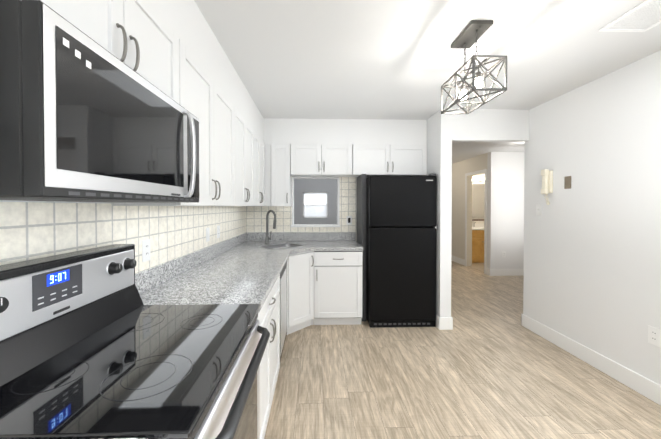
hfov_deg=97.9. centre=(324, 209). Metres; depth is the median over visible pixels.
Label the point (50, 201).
wall
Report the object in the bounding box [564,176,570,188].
switch plate
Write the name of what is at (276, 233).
countertop
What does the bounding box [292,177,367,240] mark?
wall
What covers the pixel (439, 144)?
wall pillar
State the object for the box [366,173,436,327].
refrigerator
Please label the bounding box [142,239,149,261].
outlet
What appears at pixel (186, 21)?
soffit
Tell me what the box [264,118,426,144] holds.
soffit
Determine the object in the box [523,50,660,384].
wall
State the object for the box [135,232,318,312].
countertop
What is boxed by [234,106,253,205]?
upper cabinet
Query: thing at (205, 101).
upper cabinet
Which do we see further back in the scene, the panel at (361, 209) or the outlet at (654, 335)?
the panel at (361, 209)
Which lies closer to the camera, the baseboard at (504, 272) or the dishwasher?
the dishwasher
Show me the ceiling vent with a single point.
(644, 16)
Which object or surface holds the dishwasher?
on the floor at (489, 366)
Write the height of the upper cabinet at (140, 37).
0.356 m
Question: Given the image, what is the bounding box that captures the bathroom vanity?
[472,222,483,262]
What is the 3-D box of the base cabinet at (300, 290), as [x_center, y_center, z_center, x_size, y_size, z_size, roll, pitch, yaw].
[-0.573,0.871,3.334,0.906,0.911,0.993,0,1,-2]
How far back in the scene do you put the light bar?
7.31 m
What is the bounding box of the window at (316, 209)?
[303,192,327,217]
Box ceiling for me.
[194,0,660,163]
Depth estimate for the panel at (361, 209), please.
3.42 m
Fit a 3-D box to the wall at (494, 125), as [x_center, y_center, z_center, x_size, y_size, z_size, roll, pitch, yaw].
[1.844,-0.942,3.219,0.870,0.340,0.070,0,1,-2]
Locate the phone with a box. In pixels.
[541,169,552,204]
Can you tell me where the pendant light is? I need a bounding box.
[441,20,506,113]
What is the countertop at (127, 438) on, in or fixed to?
on the base cabinet
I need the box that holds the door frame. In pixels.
[465,169,486,273]
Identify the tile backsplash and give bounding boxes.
[0,202,245,272]
[246,177,355,231]
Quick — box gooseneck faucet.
[265,210,275,243]
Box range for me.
[0,244,269,438]
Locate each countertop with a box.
[109,438,145,438]
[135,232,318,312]
[275,232,282,235]
[295,232,362,250]
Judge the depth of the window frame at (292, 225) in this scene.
3.81 m
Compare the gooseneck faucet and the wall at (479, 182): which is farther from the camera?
the wall at (479, 182)
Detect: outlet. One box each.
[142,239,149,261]
[206,228,209,241]
[217,225,219,237]
[346,216,351,224]
[648,325,660,347]
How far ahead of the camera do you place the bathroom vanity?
6.90 m
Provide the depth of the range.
0.82 m
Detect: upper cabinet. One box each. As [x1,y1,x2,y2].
[41,0,179,104]
[110,39,233,205]
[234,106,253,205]
[254,131,264,205]
[265,144,291,205]
[291,144,351,176]
[350,144,426,176]
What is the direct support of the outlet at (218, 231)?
attached to the tile backsplash at (31, 230)
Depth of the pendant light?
1.73 m
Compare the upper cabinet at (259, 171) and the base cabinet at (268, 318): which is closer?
the base cabinet at (268, 318)
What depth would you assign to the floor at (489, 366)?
2.20 m
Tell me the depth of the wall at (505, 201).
5.67 m
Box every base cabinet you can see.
[257,274,279,438]
[259,243,313,334]
[314,250,362,324]
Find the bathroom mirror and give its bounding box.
[472,184,484,217]
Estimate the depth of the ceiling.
2.00 m
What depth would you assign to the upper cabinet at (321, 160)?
3.52 m
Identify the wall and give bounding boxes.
[0,200,109,203]
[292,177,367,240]
[294,179,336,223]
[451,153,487,265]
[452,109,528,141]
[472,174,484,223]
[487,152,523,268]
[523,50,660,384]
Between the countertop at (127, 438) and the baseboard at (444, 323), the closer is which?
the countertop at (127, 438)
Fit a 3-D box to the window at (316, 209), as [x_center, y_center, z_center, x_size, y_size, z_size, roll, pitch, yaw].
[-0.210,-0.114,6.920,0.599,0.614,0.050,0,1,-2]
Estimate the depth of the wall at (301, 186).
6.86 m
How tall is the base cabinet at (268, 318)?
0.870 m
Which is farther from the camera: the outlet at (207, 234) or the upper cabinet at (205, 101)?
the outlet at (207, 234)
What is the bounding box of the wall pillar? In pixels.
[425,109,451,324]
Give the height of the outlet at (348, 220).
0.117 m
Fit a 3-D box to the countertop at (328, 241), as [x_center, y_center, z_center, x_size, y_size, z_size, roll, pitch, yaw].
[0.044,0.377,3.520,0.772,0.149,0.647,0,1,-2]
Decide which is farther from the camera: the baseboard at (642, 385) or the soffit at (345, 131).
the soffit at (345, 131)
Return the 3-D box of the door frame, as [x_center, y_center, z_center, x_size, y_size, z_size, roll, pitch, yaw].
[3.256,0.235,6.200,0.014,2.120,0.820,0,1,-2]
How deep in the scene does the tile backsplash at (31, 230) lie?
1.30 m
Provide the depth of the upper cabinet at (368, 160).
3.54 m
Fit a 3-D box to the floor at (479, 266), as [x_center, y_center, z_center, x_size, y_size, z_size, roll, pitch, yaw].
[4.403,1.288,6.645,2.185,0.004,1.640,0,1,-2]
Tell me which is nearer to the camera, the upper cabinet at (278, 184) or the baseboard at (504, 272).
the upper cabinet at (278, 184)
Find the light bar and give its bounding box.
[472,178,484,180]
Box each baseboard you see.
[436,315,452,329]
[451,255,464,265]
[489,269,523,275]
[521,314,660,404]
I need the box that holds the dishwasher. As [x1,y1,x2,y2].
[280,261,286,360]
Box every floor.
[264,261,660,438]
[470,263,483,271]
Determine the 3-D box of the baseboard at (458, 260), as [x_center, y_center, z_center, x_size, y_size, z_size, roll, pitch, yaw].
[3.234,1.219,6.980,0.014,0.135,0.720,0,1,-2]
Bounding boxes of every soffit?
[149,0,263,141]
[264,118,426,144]
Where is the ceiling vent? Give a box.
[598,0,660,31]
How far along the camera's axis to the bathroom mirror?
7.42 m
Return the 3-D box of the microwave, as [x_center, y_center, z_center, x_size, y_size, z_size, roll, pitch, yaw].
[-0.735,-0.219,0.925,0.441,0.381,0.754,0,1,-2]
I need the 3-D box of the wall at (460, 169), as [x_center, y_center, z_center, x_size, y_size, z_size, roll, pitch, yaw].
[3.295,0.064,7.175,0.120,2.440,2.790,0,1,-2]
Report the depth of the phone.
2.89 m
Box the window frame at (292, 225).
[291,178,339,226]
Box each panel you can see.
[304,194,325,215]
[357,174,365,320]
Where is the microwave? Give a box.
[0,0,198,202]
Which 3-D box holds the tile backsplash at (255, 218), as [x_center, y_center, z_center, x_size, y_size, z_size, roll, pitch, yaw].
[-0.302,-0.014,3.828,1.466,0.860,0.008,0,1,-2]
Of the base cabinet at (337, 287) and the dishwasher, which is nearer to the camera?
the dishwasher

